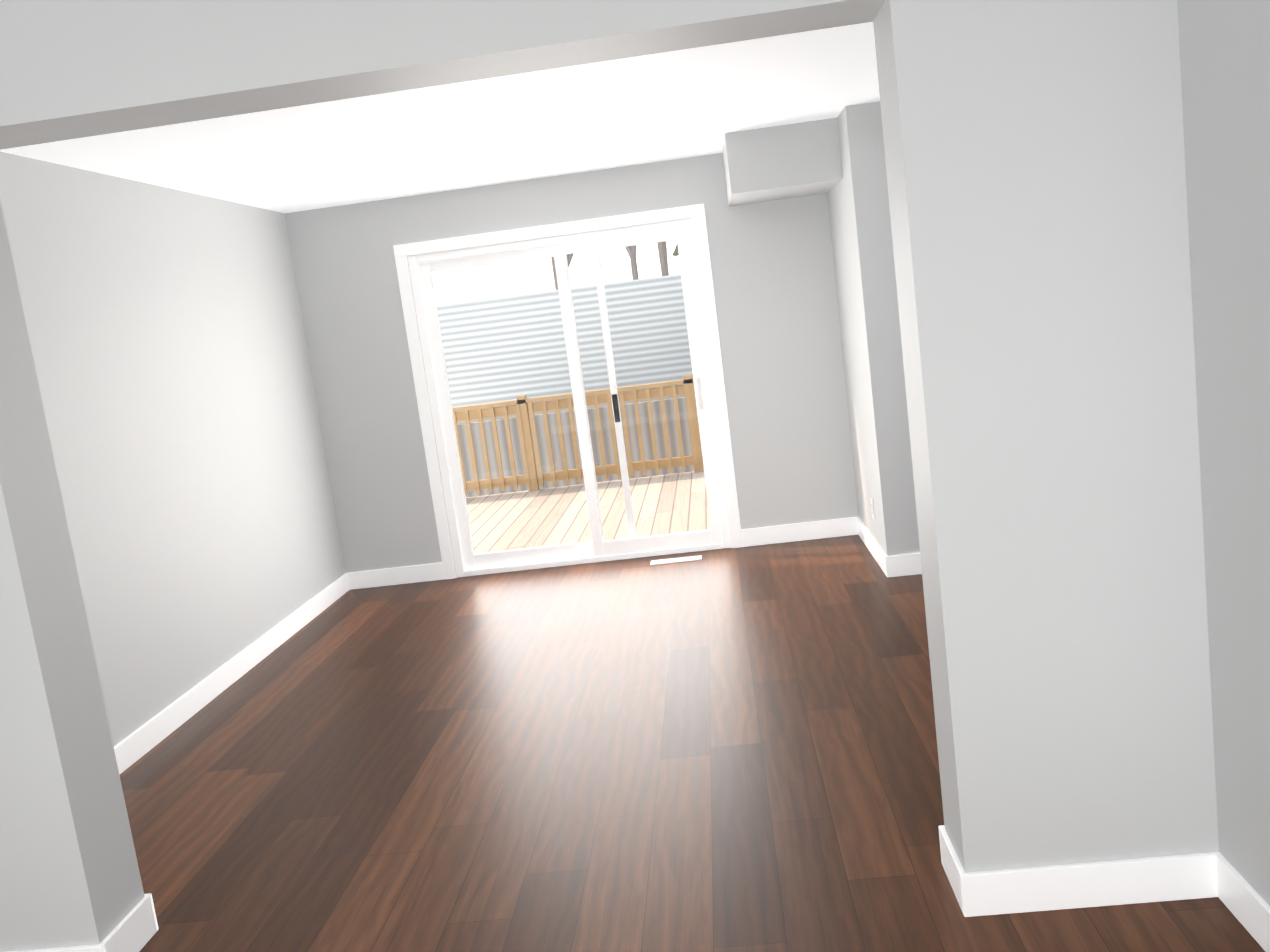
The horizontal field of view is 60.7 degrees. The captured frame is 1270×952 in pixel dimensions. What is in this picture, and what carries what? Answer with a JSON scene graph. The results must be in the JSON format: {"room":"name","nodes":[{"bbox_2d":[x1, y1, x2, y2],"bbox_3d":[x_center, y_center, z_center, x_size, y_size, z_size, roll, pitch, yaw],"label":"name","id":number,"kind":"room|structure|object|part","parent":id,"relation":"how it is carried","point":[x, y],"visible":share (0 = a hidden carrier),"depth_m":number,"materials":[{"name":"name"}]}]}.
{"room":"empty living room","nodes":[
{"label":"empty living room","id":0,"kind":"room"},
{"bbox_2d":[0,22,879,212],"bbox_3d":[0.697,-1.397,2.412,6.620,0.080,8.600,-7,8,5],"label":"ceiling","id":1,"kind":"structure","parent":0,"point":[677,104],"depth_m":4.73,"materials":[{"name":"white paint"}]},
{"bbox_2d":[0,0,1211,951],"bbox_3d":[0.928,-0.167,2.581,6.470,2.440,0.230,-7,8,5],"label":"wall","id":2,"kind":"structure","parent":0,"point":[993,294],"depth_m":2.68,"materials":[{"name":"grey paint"}]},
{"bbox_2d":[9,932,116,951],"bbox_3d":[-1.758,1.318,2.864,0.769,0.112,0.014,-7,8,5],"label":"baseboard","id":3,"kind":"structure","parent":2,"relation":"attached to","point":[109,944],"depth_m":2.83,"materials":[{"name":"white wood"}]},
{"bbox_2d":[112,893,158,943],"bbox_3d":[-1.742,1.279,3.104,0.769,0.113,0.014,-7,8,5],"label":"baseboard","id":4,"kind":"structure","parent":2,"relation":"attached to","point":[140,925],"depth_m":3.00,"materials":[{"name":"white wood"}]},
{"bbox_2d":[114,573,352,774],"bbox_3d":[-2.151,1.341,3.042,0.014,0.114,8.330,-7,8,5],"label":"baseboard","id":5,"kind":"structure","parent":2,"relation":"attached to","point":[150,734],"depth_m":5.23,"materials":[{"name":"white wood"}]},
{"bbox_2d":[349,562,444,588],"bbox_3d":[-1.557,0.655,7.113,0.625,0.114,0.014,-7,8,5],"label":"baseboard","id":6,"kind":"structure","parent":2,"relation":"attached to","point":[433,571],"depth_m":7.11,"materials":[{"name":"white wood"}]},
{"bbox_2d":[393,204,742,579],"bbox_3d":[-0.407,-0.499,6.899,1.950,2.155,0.152,-7,8,5],"label":"sliding glass door","id":7,"kind":"structure","parent":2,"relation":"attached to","point":[690,235],"depth_m":6.88,"materials":[{"name":"clear glass"}]},
{"bbox_3d":[-0.402,-0.471,6.927,1.580,1.850,0.049,-7,8,5],"label":"glass","id":8,"kind":"part","parent":7,"relation":"part of","materials":[{"name":"clear glass"}]},
{"bbox_3d":[0.405,-0.518,6.796,0.028,0.204,0.057,-7,8,5],"label":"handle","id":9,"kind":"part","parent":7,"relation":"part of","materials":[{"name":"white plastic"}]},
{"bbox_2d":[741,517,856,546],"bbox_3d":[1.042,0.355,6.900,0.725,0.115,0.014,-7,8,5],"label":"baseboard","id":10,"kind":"structure","parent":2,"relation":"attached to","point":[821,529],"depth_m":6.89,"materials":[{"name":"white wood"}]},
{"bbox_2d":[871,498,874,519],"bbox_3d":[1.340,0.187,6.121,0.010,0.115,0.070,-7,8,5],"label":"outlet","id":11,"kind":"object","parent":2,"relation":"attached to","point":[872,507],"visible":1,"depth_m":6.10,"materials":[{"name":"white plastic"}]},
{"bbox_2d":[853,516,892,577],"bbox_3d":[1.379,0.398,6.327,0.014,0.115,1.114,-7,8,5],"label":"baseboard","id":12,"kind":"structure","parent":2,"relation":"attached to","point":[885,562],"depth_m":6.17,"materials":[{"name":"white wood"}]},
{"bbox_2d":[938,825,958,875],"bbox_3d":[1.118,0.952,2.870,0.614,0.112,0.014,-7,8,5],"label":"baseboard","id":13,"kind":"structure","parent":2,"relation":"attached to","point":[948,853],"depth_m":2.83,"materials":[{"name":"white wood"}]},
{"bbox_2d":[949,853,1212,916],"bbox_3d":[1.083,0.992,2.631,0.574,0.111,0.014,-7,8,5],"label":"baseboard","id":14,"kind":"structure","parent":2,"relation":"attached to","point":[1123,882],"depth_m":2.62,"materials":[{"name":"white wood"}]},
{"bbox_2d":[120,535,1264,951],"bbox_3d":[1.010,1.066,2.781,6.620,0.060,8.600,-7,8,5],"label":"floor","id":15,"kind":"structure","parent":0,"point":[724,751],"depth_m":3.77,"materials":[{"name":"wood"}]},
{"bbox_2d":[650,555,701,564],"bbox_3d":[0.257,0.527,6.792,0.320,0.006,0.100,-7,8,5],"label":"floor vent","id":16,"kind":"object","parent":15,"relation":"in","point":[674,560],"visible":1,"depth_m":6.78,"materials":[{"name":"white metal"}]},
{"bbox_2d":[1172,0,1269,905],"bbox_3d":[1.458,-0.008,1.071,0.570,2.440,2.700,-7,8,5],"label":"wall","id":17,"kind":"structure","parent":0,"point":[1222,47],"depth_m":2.29,"materials":[{"name":"grey paint"}]},
{"bbox_2d":[1209,852,1269,951],"bbox_3d":[1.315,1.167,1.266,0.014,0.111,2.729,-7,8,5],"label":"baseboard","id":18,"kind":"structure","parent":17,"relation":"attached to","point":[1229,886],"depth_m":2.48,"materials":[{"name":"white wood"}]},
{"label":"outside","id":19,"kind":"structure","parent":0,"visible":0},
{"bbox_3d":[5.292,-2.469,32.726,70.000,0.100,52.080,-7,8,5],"label":"ground","id":20,"kind":"structure","parent":19,"visible":0},
{"bbox_2d":[457,394,684,423],"bbox_3d":[4.200,-1.058,17.438,30.000,1.900,6.800,-7,8,5],"label":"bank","id":21,"kind":"object","parent":20,"relation":"on","point":[566,409],"depth_m":14.34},
{"bbox_2d":[437,274,692,411],"bbox_3d":[-0.781,-2.055,16.584,4.500,1.549,3.200,-7,8,5],"label":"corrugated fence","id":22,"kind":"object","parent":21,"relation":"on","point":[655,358],"depth_m":15.01,"materials":[{"name":"white metal"}]},
{"bbox_2d":[457,397,693,496],"bbox_3d":[1.986,-0.231,13.906,18.000,1.870,0.100,-7,8,5],"label":"fence","id":23,"kind":"object","parent":20,"relation":"on","point":[633,440],"depth_m":14.00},
{"bbox_2d":[551,241,678,289],"bbox_3d":[1.636,-8.012,29.514,11.205,12.635,18.809,-7,8,5],"label":"trees","id":24,"kind":"object","parent":20,"relation":"on","point":[663,245],"depth_m":28.46,"materials":[{"name":"plant"}]},
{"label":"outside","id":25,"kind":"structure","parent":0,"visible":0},
{"bbox_2d":[466,470,710,553],"bbox_3d":[-0.107,0.350,9.120,5.500,0.040,3.980,-7,8,5],"label":"deck","id":26,"kind":"object","parent":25,"point":[485,503],"depth_m":9.44,"materials":[{"name":"brown wood"}]},
{"bbox_2d":[452,374,703,494],"bbox_3d":[0.095,0.049,12.010,5.500,2.310,2.053,-7,8,5],"label":"deck railing","id":27,"kind":"object","parent":26,"relation":"attached to","point":[530,466],"depth_m":10.96,"materials":[{"name":"brown wood"}]}
]}

